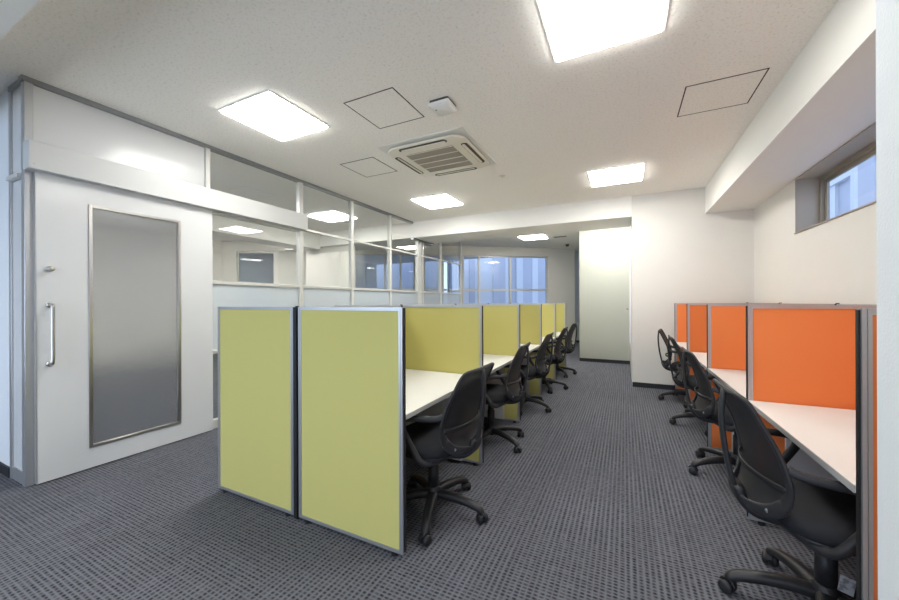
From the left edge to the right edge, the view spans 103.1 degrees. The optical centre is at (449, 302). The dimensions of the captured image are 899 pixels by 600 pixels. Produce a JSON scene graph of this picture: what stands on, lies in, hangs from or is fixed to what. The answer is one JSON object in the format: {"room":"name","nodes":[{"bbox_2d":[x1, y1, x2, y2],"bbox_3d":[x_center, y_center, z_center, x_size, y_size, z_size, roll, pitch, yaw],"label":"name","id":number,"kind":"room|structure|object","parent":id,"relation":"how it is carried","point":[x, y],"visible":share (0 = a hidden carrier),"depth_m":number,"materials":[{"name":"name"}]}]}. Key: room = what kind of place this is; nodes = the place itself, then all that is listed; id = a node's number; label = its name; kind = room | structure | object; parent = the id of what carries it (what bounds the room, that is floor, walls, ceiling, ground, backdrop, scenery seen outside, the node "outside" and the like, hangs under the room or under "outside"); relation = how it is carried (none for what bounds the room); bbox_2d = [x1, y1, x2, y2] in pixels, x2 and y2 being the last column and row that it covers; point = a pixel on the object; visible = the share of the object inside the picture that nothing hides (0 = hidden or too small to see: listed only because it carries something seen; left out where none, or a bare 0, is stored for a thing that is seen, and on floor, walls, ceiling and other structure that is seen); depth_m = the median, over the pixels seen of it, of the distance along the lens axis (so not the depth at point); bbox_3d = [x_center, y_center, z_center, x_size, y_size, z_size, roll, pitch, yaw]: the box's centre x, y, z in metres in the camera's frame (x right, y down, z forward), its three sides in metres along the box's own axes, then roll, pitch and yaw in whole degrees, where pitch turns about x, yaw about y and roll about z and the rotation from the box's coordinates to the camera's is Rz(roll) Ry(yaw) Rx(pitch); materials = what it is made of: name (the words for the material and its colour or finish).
{"room":"open-plan office","nodes":[
{"label":"open-plan office","id":0,"kind":"room"},
{"bbox_2d":[0,89,9,466],"bbox_3d":[-5.539,-0.134,3.821,5.190,2.872,0.115,0,0,26],"label":"wall","id":1,"kind":"structure","parent":0,"point":[4,139],"depth_m":2.68,"materials":[{"name":"white paint"}]},
{"bbox_2d":[0,462,9,477],"bbox_3d":[-5.562,1.265,3.764,5.190,0.075,0.012,0,0,26],"label":"baseboard","id":2,"kind":"structure","parent":1,"relation":"attached to","point":[4,469],"depth_m":2.65,"materials":[{"name":"black plastic"}]},
{"bbox_2d":[6,74,461,486],"bbox_3d":[-1.466,-0.149,5.878,0.314,2.872,7.455,0,0,26],"label":"wall","id":3,"kind":"structure","parent":0,"point":[39,111],"depth_m":2.88,"materials":[{"name":"grey paint"}]},
{"bbox_2d":[33,171,212,484],"bbox_3d":[-2.624,0.177,3.031,0.104,2.203,1.197,0,0,26],"label":"door","id":4,"kind":"structure","parent":3,"relation":"in","point":[123,280],"depth_m":2.90,"materials":[{"name":"white metal"}]},
{"bbox_2d":[23,139,307,230],"bbox_3d":[-2.388,-1.017,3.524,0.111,0.195,2.390,0,0,26],"label":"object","id":5,"kind":"structure","parent":3,"relation":"attached to","point":[41,157],"depth_m":3.02,"materials":[{"name":"white metal"}]},
{"bbox_2d":[212,239,376,353],"bbox_3d":[-6.415,-0.131,8.156,0.200,2.872,15.000,0,0,26],"label":"wall","id":6,"kind":"structure","parent":0,"point":[254,267],"depth_m":10.07,"materials":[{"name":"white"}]},
{"bbox_2d":[222,241,574,343],"bbox_3d":[-1.356,-0.150,9.977,10.346,2.872,0.200,0,0,-9],"label":"wall","id":7,"kind":"structure","parent":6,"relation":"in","point":[560,261],"depth_m":10.20,"materials":[{"name":"white paint"}]},
{"bbox_2d":[237,251,273,281],"bbox_3d":[-5.047,-0.420,9.319,0.935,1.800,0.140,0,0,-9],"label":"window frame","id":8,"kind":"structure","parent":7,"relation":"attached to","point":[238,252],"depth_m":9.29,"materials":[{"name":"grey paint"}]},
{"bbox_2d":[355,253,414,290],"bbox_3d":[-1.786,-0.432,9.856,1.680,1.800,0.140,0,0,-9],"label":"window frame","id":9,"kind":"structure","parent":7,"relation":"attached to","point":[385,255],"depth_m":9.92,"materials":[{"name":"grey paint"}]},
{"bbox_2d":[424,255,547,303],"bbox_3d":[1.108,-0.443,10.333,3.710,1.800,0.140,0,0,-9],"label":"window","id":10,"kind":"structure","parent":7,"relation":"attached to","point":[443,256],"depth_m":10.29,"materials":[{"name":"grey paint"}]},
{"bbox_2d":[306,245,355,287],"bbox_3d":[-2.757,0.011,8.234,1.400,2.560,0.120,0,0,26],"label":"wall column","id":11,"kind":"structure","parent":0,"point":[325,266],"depth_m":8.16,"materials":[{"name":"white paint"}]},
{"bbox_2d":[0,0,836,264],"bbox_3d":[-1.527,-1.645,5.757,11.400,0.120,15.400,0,0,26],"label":"ceiling","id":12,"kind":"structure","parent":0,"point":[171,65],"depth_m":2.55,"materials":[{"name":"white paint"}]},
{"bbox_2d":[0,0,39,37],"bbox_3d":[-3.458,-1.452,1.704,10.700,0.252,1.220,0,0,26],"label":"beam","id":13,"kind":"structure","parent":12,"relation":"attached to","point":[11,11],"depth_m":1.63,"materials":[{"name":"white paint"}]},
{"bbox_2d":[212,215,319,250],"bbox_3d":[-4.283,-1.389,6.029,0.510,0.372,5.000,0,0,26],"label":"beam","id":14,"kind":"structure","parent":12,"relation":"attached to","point":[222,227],"depth_m":6.86,"materials":[{"name":"white paint"}]},
{"bbox_2d":[217,90,330,140],"bbox_3d":[-1.493,-1.575,3.079,0.626,0.021,0.626,0,0,26],"label":"recessed light","id":15,"kind":"object","parent":12,"relation":"in","point":[267,112],"visible":1,"depth_m":3.01,"materials":[{"name":"white plastic"}]},
{"bbox_2d":[307,210,356,221],"bbox_3d":[-2.137,-1.572,6.558,0.626,0.021,0.626,0,0,26],"label":"recessed light","id":16,"kind":"object","parent":12,"relation":"in","point":[333,216],"visible":1,"depth_m":6.43,"materials":[{"name":"white plastic"}]},
{"bbox_2d":[340,157,396,176],"bbox_3d":[-0.947,-1.586,4.214,0.475,0.002,0.475,0,0,26],"label":"ceiling hatch","id":17,"kind":"object","parent":12,"relation":"attached to","point":[367,167],"visible":1,"depth_m":4.20,"materials":[{"name":"grey"}]},
{"bbox_2d":[344,87,423,128],"bbox_3d":[-0.530,-1.588,2.952,0.475,0.002,0.475,0,0,26],"label":"ceiling hatch","id":18,"kind":"object","parent":12,"relation":"attached to","point":[385,108],"visible":1,"depth_m":2.92,"materials":[{"name":"grey"}]},
{"bbox_2d":[410,193,462,208],"bbox_3d":[-0.184,-1.580,5.634,0.626,0.021,0.626,0,0,26],"label":"recessed light","id":19,"kind":"object","parent":12,"relation":"in","point":[441,200],"visible":1,"depth_m":5.56,"materials":[{"name":"white plastic"}]},
{"bbox_2d":[377,127,496,176],"bbox_3d":[-0.099,-1.564,3.877,0.970,0.054,0.970,0,0,26],"label":"air conditioner","id":20,"kind":"object","parent":12,"relation":"attached to","point":[455,150],"visible":1,"depth_m":3.71,"materials":[{"name":"white plastic"}]},
{"bbox_2d":[395,157,422,173],"bbox_3d":[-0.449,-1.552,4.048,0.068,0.019,0.540,0,0,26],"label":"outlet","id":21,"kind":"object","parent":20,"relation":"attached to","point":[400,159],"depth_m":4.00,"materials":[{"name":"beige plastic"}]},
{"bbox_2d":[399,139,446,151],"bbox_3d":[-0.271,-1.552,3.526,0.540,0.019,0.068,0,0,26],"label":"outlet","id":22,"kind":"object","parent":20,"relation":"attached to","point":[419,144],"depth_m":3.52,"materials":[{"name":"beige plastic"}]},
{"bbox_2d":[406,145,472,172],"bbox_3d":[-0.099,-1.542,3.877,0.544,0.010,0.544,0,0,26],"label":"grille","id":23,"kind":"object","parent":20,"relation":"attached to","point":[447,157],"depth_m":3.84,"materials":[{"name":"beige plastic"}]},
{"bbox_2d":[435,167,476,175],"bbox_3d":[0.073,-1.554,4.227,0.540,0.019,0.068,0,0,26],"label":"outlet","id":24,"kind":"object","parent":20,"relation":"attached to","point":[468,168],"depth_m":4.20,"materials":[{"name":"beige plastic"}]},
{"bbox_2d":[461,143,484,162],"bbox_3d":[0.251,-1.554,3.705,0.068,0.019,0.540,0,0,26],"label":"outlet","id":25,"kind":"object","parent":20,"relation":"attached to","point":[471,149],"depth_m":3.68,"materials":[{"name":"beige plastic"}]},
{"bbox_2d":[428,96,456,115],"bbox_3d":[-0.053,-1.561,2.857,0.180,0.059,0.180,0,0,26],"label":"smoke detector","id":26,"kind":"object","parent":12,"relation":"attached to","point":[442,106],"depth_m":2.81,"materials":[{"name":"grey plastic"}]},
{"bbox_2d":[285,196,631,252],"bbox_3d":[-0.444,-1.433,7.393,7.504,0.312,0.830,0,0,26],"label":"beam","id":27,"kind":"structure","parent":12,"relation":"attached to","point":[609,213],"depth_m":6.40,"materials":[{"name":"white paint"}]},
{"bbox_2d":[518,234,547,239],"bbox_3d":[2.050,-1.588,8.737,0.626,0.021,0.626,0,0,26],"label":"recessed light","id":28,"kind":"object","parent":12,"relation":"in","point":[542,236],"visible":0.81,"depth_m":8.71,"materials":[{"name":"white plastic"}]},
{"bbox_2d":[537,0,668,62],"bbox_3d":[0.842,-1.584,1.945,0.626,0.021,0.626,0,0,26],"label":"recessed light","id":29,"kind":"object","parent":12,"relation":"in","point":[573,28],"visible":1,"depth_m":2.01,"materials":[{"name":"white plastic"}]},
{"bbox_2d":[587,163,644,186],"bbox_3d":[2.101,-1.589,4.502,0.626,0.021,0.626,0,0,26],"label":"recessed light","id":30,"kind":"object","parent":12,"relation":"in","point":[634,172],"visible":1,"depth_m":4.44,"materials":[{"name":"white plastic"}]},
{"bbox_2d":[677,68,769,116],"bbox_3d":[2.074,-1.598,2.756,0.485,0.002,0.485,0,0,26],"label":"ceiling hatch","id":31,"kind":"object","parent":12,"relation":"attached to","point":[735,90],"visible":1,"depth_m":2.73,"materials":[{"name":"grey"}]},
{"bbox_2d":[0,342,855,599],"bbox_3d":[-1.516,1.347,5.757,11.400,0.120,15.400,0,0,26],"label":"floor","id":32,"kind":"structure","parent":0,"point":[600,500],"depth_m":2.02,"materials":[{"name":"grey carpet"}]},
{"bbox_2d":[218,307,293,516],"bbox_3d":[-1.247,0.658,2.285,0.738,1.256,0.031,0,0,26],"label":"panel","id":33,"kind":"object","parent":32,"relation":"on","point":[256,425],"visible":0.82,"depth_m":2.26,"materials":[{"name":"yellow fabric"}]},
{"bbox_2d":[298,307,405,556],"bbox_3d":[-0.554,0.655,1.946,0.737,1.256,0.031,0,0,26],"label":"panel","id":34,"kind":"object","parent":32,"relation":"on","point":[352,360],"visible":1,"depth_m":1.92,"materials":[{"name":"yellow fabric"}]},
{"bbox_2d":[335,305,378,305],"bbox_3d":[-0.763,0.656,3.273,0.738,1.256,0.031,0,0,26],"label":"panel","id":35,"kind":"object","parent":32,"relation":"on","point":[335,305],"visible":0.09,"depth_m":3.30,"materials":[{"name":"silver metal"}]},
{"bbox_2d":[319,305,400,306],"bbox_3d":[-0.658,0.655,2.609,0.031,1.256,1.064,0,0,26],"label":"panel","id":36,"kind":"object","parent":32,"relation":"on","point":[379,305],"visible":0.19,"depth_m":2.71,"materials":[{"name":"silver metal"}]},
{"bbox_2d":[293,306,298,518],"bbox_3d":[-0.900,0.648,2.115,0.024,1.252,0.040,0,0,26],"label":"post","id":37,"kind":"object","parent":36,"relation":"attached to","point":[295,309],"visible":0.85,"depth_m":2.10,"materials":[{"name":"black metal"}]},
{"bbox_2d":[403,304,439,304],"bbox_3d":[-0.279,0.654,4.261,0.738,1.256,0.031,0,0,26],"label":"panel","id":38,"kind":"object","parent":32,"relation":"on","point":[403,304],"visible":0.02,"depth_m":4.27,"materials":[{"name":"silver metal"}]},
{"bbox_2d":[406,369,462,460],"bbox_3d":[-0.301,0.912,2.435,0.703,0.680,1.060,0,0,26],"label":"desk","id":39,"kind":"object","parent":32,"relation":"on","point":[428,393],"visible":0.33,"depth_m":2.45,"materials":[{"name":"white laminate"}]},
{"bbox_2d":[403,305,483,465],"bbox_3d":[-0.070,0.653,2.933,0.737,1.256,0.031,0,0,26],"label":"panel","id":40,"kind":"object","parent":32,"relation":"on","point":[439,338],"visible":0.56,"depth_m":2.90,"materials":[{"name":"yellow fabric"}]},
{"bbox_2d":[406,362,493,546],"bbox_3d":[-0.074,0.826,2.199,0.661,0.909,0.663,0,0,30],"label":"office chair","id":41,"kind":"object","parent":32,"relation":"on","point":[456,433],"visible":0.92,"depth_m":2.03,"materials":[{"name":"black plastic"}]},
{"bbox_2d":[456,304,520,422],"bbox_3d":[0.414,0.651,3.921,0.737,1.256,0.031,0,0,26],"label":"panel","id":42,"kind":"object","parent":32,"relation":"on","point":[501,322],"visible":0.45,"depth_m":3.82,"materials":[{"name":"yellow fabric"}]},
{"bbox_2d":[483,354,513,418],"bbox_3d":[0.183,0.910,3.422,0.703,0.680,1.060,0,0,26],"label":"desk","id":43,"kind":"object","parent":32,"relation":"on","point":[499,361],"visible":0.16,"depth_m":3.73,"materials":[{"name":"white laminate"}]},
{"bbox_2d":[484,342,530,452],"bbox_3d":[0.375,0.825,3.250,0.698,0.909,0.659,0,0,24],"label":"office chair","id":44,"kind":"object","parent":32,"relation":"on","point":[511,391],"visible":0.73,"depth_m":3.11,"materials":[{"name":"black plastic"}]},
{"bbox_2d":[520,344,540,394],"bbox_3d":[0.667,0.908,4.410,0.703,0.680,1.060,0,0,26],"label":"desk","id":45,"kind":"object","parent":32,"relation":"on","point":[532,347],"visible":0.13,"depth_m":4.77,"materials":[{"name":"white laminate"}]},
{"bbox_2d":[520,304,541,395],"bbox_3d":[0.898,0.650,4.909,0.737,1.256,0.031,0,0,26],"label":"panel","id":46,"kind":"object","parent":32,"relation":"on","point":[530,314],"visible":0.27,"depth_m":4.79,"materials":[{"name":"yellow fabric"}]},
{"bbox_2d":[511,303,555,379],"bbox_3d":[1.382,0.648,5.897,0.737,1.256,0.031,0,0,26],"label":"panel","id":47,"kind":"object","parent":32,"relation":"on","point":[548,309],"visible":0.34,"depth_m":5.77,"materials":[{"name":"yellow fabric"}]},
{"bbox_2d":[520,332,553,415],"bbox_3d":[0.901,0.823,4.294,0.671,0.909,0.660,0,0,26],"label":"office chair","id":48,"kind":"object","parent":32,"relation":"on","point":[537,370],"visible":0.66,"depth_m":4.15,"materials":[{"name":"black plastic"}]},
{"bbox_2d":[542,327,567,393],"bbox_3d":[1.416,0.821,5.299,0.671,0.909,0.656,0,0,26],"label":"office chair","id":49,"kind":"object","parent":32,"relation":"on","point":[558,357],"visible":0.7,"depth_m":5.12,"materials":[{"name":"black plastic"}]},
{"bbox_2d":[556,303,565,366],"bbox_3d":[1.867,0.646,6.884,0.737,1.256,0.031,0,0,26],"label":"panel","id":50,"kind":"object","parent":32,"relation":"on","point":[560,307],"visible":0.14,"depth_m":6.75,"materials":[{"name":"yellow fabric"}]},
{"bbox_2d":[556,323,577,377],"bbox_3d":[1.908,0.819,6.329,0.697,0.909,0.658,0,0,30],"label":"office chair","id":51,"kind":"object","parent":32,"relation":"on","point":[570,348],"visible":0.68,"depth_m":6.13,"materials":[{"name":"black plastic"}]},
{"bbox_2d":[657,329,686,407],"bbox_3d":[3.021,0.815,4.511,0.678,0.909,0.654,0,0,34],"label":"office chair","id":52,"kind":"object","parent":32,"relation":"on","point":[665,364],"visible":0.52,"depth_m":4.60,"materials":[{"name":"black plastic"}]},
{"bbox_2d":[674,303,686,388],"bbox_3d":[3.537,0.640,4.860,0.797,1.256,0.031,0,0,26],"label":"panel","id":53,"kind":"object","parent":32,"relation":"on","point":[680,309],"visible":0.17,"depth_m":5.00,"materials":[{"name":"orange fabric"}]},
{"bbox_2d":[677,342,686,348],"bbox_3d":[3.253,0.899,4.388,0.703,0.680,1.060,0,0,26],"label":"desk","id":54,"kind":"object","parent":32,"relation":"on","point":[680,344],"visible":0.08,"depth_m":4.70,"materials":[{"name":"white laminate"}]},
{"bbox_2d":[667,335,706,435],"bbox_3d":[2.608,0.816,3.624,0.671,0.909,0.656,0,0,26],"label":"office chair","id":55,"kind":"object","parent":32,"relation":"on","point":[677,378],"visible":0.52,"depth_m":3.68,"materials":[{"name":"black plastic"}]},
{"bbox_2d":[692,352,706,374],"bbox_3d":[2.769,0.900,3.400,0.703,0.680,1.060,0,0,26],"label":"desk","id":56,"kind":"object","parent":32,"relation":"on","point":[702,357],"visible":0.11,"depth_m":3.61,"materials":[{"name":"white laminate"}]},
{"bbox_2d":[681,347,737,474],"bbox_3d":[2.103,0.818,2.596,0.688,0.909,0.656,0,0,24],"label":"office chair","id":57,"kind":"object","parent":32,"relation":"on","point":[704,406],"visible":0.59,"depth_m":2.62,"materials":[{"name":"black plastic"}]},
{"bbox_2d":[707,368,745,451],"bbox_3d":[2.285,0.902,2.412,0.703,0.680,1.060,0,0,26],"label":"desk","id":58,"kind":"object","parent":32,"relation":"on","point":[735,380],"visible":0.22,"depth_m":2.66,"materials":[{"name":"white laminate"}]},
{"bbox_2d":[687,303,777,408],"bbox_3d":[3.053,0.641,3.873,0.797,1.256,0.031,0,0,26],"label":"panel","id":59,"kind":"object","parent":32,"relation":"on","point":[696,312],"visible":0.21,"depth_m":4.00,"materials":[{"name":"orange fabric"}]},
{"bbox_2d":[707,304,834,451],"bbox_3d":[2.569,0.643,2.885,0.797,1.256,0.031,0,0,26],"label":"panel","id":60,"kind":"object","parent":32,"relation":"on","point":[726,323],"visible":0.31,"depth_m":3.00,"materials":[{"name":"orange fabric"}]},
{"bbox_2d":[713,379,855,599],"bbox_3d":[1.486,0.820,1.445,0.656,0.909,0.663,0,0,22],"label":"office chair","id":61,"kind":"object","parent":32,"relation":"on","point":[819,512],"visible":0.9,"depth_m":1.41,"materials":[{"name":"black plastic"}]},
{"bbox_2d":[748,400,855,492],"bbox_3d":[1.800,0.904,1.424,0.703,0.680,1.060,0,0,26],"label":"desk","id":62,"kind":"object","parent":32,"relation":"on","point":[825,437],"visible":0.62,"depth_m":1.62,"materials":[{"name":"white laminate"}]},
{"bbox_2d":[746,305,876,525],"bbox_3d":[2.085,0.645,1.897,0.797,1.256,0.031,0,0,26],"label":"panel","id":63,"kind":"object","parent":32,"relation":"on","point":[796,354],"visible":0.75,"depth_m":1.96,"materials":[{"name":"orange fabric"}]},
{"bbox_2d":[837,304,876,304],"bbox_3d":[2.700,0.643,2.208,0.031,1.256,1.064,0,0,26],"label":"panel","id":64,"kind":"object","parent":32,"relation":"on","point":[837,304],"visible":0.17,"depth_m":2.45,"materials":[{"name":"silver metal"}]},
{"bbox_2d":[855,309,877,599],"bbox_3d":[1.600,0.647,0.909,0.797,1.256,0.031,0,0,26],"label":"panel","id":65,"kind":"object","parent":32,"relation":"on","point":[865,319],"visible":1,"depth_m":1.07,"materials":[{"name":"silver metal"}]},
{"bbox_2d":[575,251,579,339],"bbox_3d":[4.072,-0.171,11.284,0.880,2.872,0.250,0,0,26],"label":"wall","id":66,"kind":"structure","parent":0,"point":[577,316],"depth_m":11.18,"materials":[{"name":"white paint"}]},
{"bbox_2d":[579,227,629,360],"bbox_3d":[4.088,-0.171,9.216,0.970,2.872,3.850,0,0,26],"label":"wall","id":67,"kind":"structure","parent":0,"point":[604,254],"depth_m":7.47,"materials":[{"name":"white paint"}]},
{"bbox_2d":[580,358,629,363],"bbox_3d":[3.243,1.234,7.481,0.970,0.070,0.015,0,0,26],"label":"baseboard","id":68,"kind":"structure","parent":67,"relation":"attached to","point":[581,359],"depth_m":7.46,"materials":[{"name":"black plastic"}]},
{"bbox_2d":[630,187,753,384],"bbox_3d":[3.978,-0.170,5.951,1.695,2.872,2.110,0,0,26],"label":"wall","id":69,"kind":"structure","parent":0,"point":[680,252],"depth_m":5.14,"materials":[{"name":"white paint"}]},
{"bbox_2d":[632,382,674,389],"bbox_3d":[3.404,1.233,5.054,1.445,0.070,0.012,0,0,26],"label":"baseboard","id":70,"kind":"structure","parent":69,"relation":"attached to","point":[634,384],"depth_m":5.25,"materials":[{"name":"black plastic"}]},
{"bbox_2d":[754,180,876,303],"bbox_3d":[2.172,-0.163,0.627,0.250,2.872,9.040,0,0,26],"label":"wall","id":71,"kind":"structure","parent":0,"point":[834,261],"depth_m":3.30,"materials":[{"name":"white paint"}]},
{"bbox_2d":[705,0,875,212],"bbox_3d":[2.790,-1.418,2.784,0.530,0.367,4.620,0,0,26],"label":"beam","id":72,"kind":"structure","parent":71,"relation":"attached to","point":[826,97],"depth_m":2.46,"materials":[{"name":"white paint"}]},
{"bbox_2d":[794,122,875,233],"bbox_3d":[3.018,-0.958,2.394,0.242,0.555,2.560,0,0,26],"label":"window","id":73,"kind":"structure","parent":71,"relation":"in","point":[812,188],"depth_m":3.39,"materials":[{"name":"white paint"}]},
{"bbox_2d":[876,0,898,599],"bbox_3d":[1.406,-0.160,0.452,0.972,2.872,0.550,0,0,26],"label":"wall pillar","id":74,"kind":"structure","parent":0,"point":[887,11],"depth_m":0.87,"materials":[{"name":"white paint"}]},
{"label":"outside","id":75,"kind":"structure","parent":0,"visible":0},
{"bbox_3d":[4.422,5.364,8.979,80.000,0.200,80.000,0,0,26],"label":"ground","id":76,"kind":"structure","parent":75,"visible":0},
{"bbox_2d":[377,261,437,291],"bbox_3d":[-4.162,-0.203,17.522,7.500,11.000,3.300,0,0,-9],"label":"building","id":77,"kind":"structure","parent":76,"relation":"on","point":[431,268],"depth_m":16.28,"materials":[{"name":"blue"}]},
{"bbox_2d":[447,257,508,303],"bbox_3d":[1.291,-1.224,17.001,2.500,13.000,3.300,0,0,-9],"label":"building","id":78,"kind":"structure","parent":76,"relation":"on","point":[494,272],"depth_m":15.52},
{"bbox_2d":[511,258,545,302],"bbox_3d":[4.978,-1.238,19.230,5.200,13.000,3.300,0,0,-9],"label":"building","id":79,"kind":"structure","parent":76,"relation":"on","point":[526,273],"depth_m":17.53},
{"bbox_2d":[830,170,849,218],"bbox_3d":[15.717,-2.779,13.339,3.800,16.000,10.500,0,0,26],"label":"building","id":80,"kind":"structure","parent":76,"relation":"on","point":[840,186],"depth_m":11.87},
{"bbox_2d":[850,155,875,210],"bbox_3d":[11.071,-2.761,6.929,3.300,16.000,4.500,0,0,26],"label":"building","id":81,"kind":"structure","parent":76,"relation":"on","point":[862,176],"depth_m":8.88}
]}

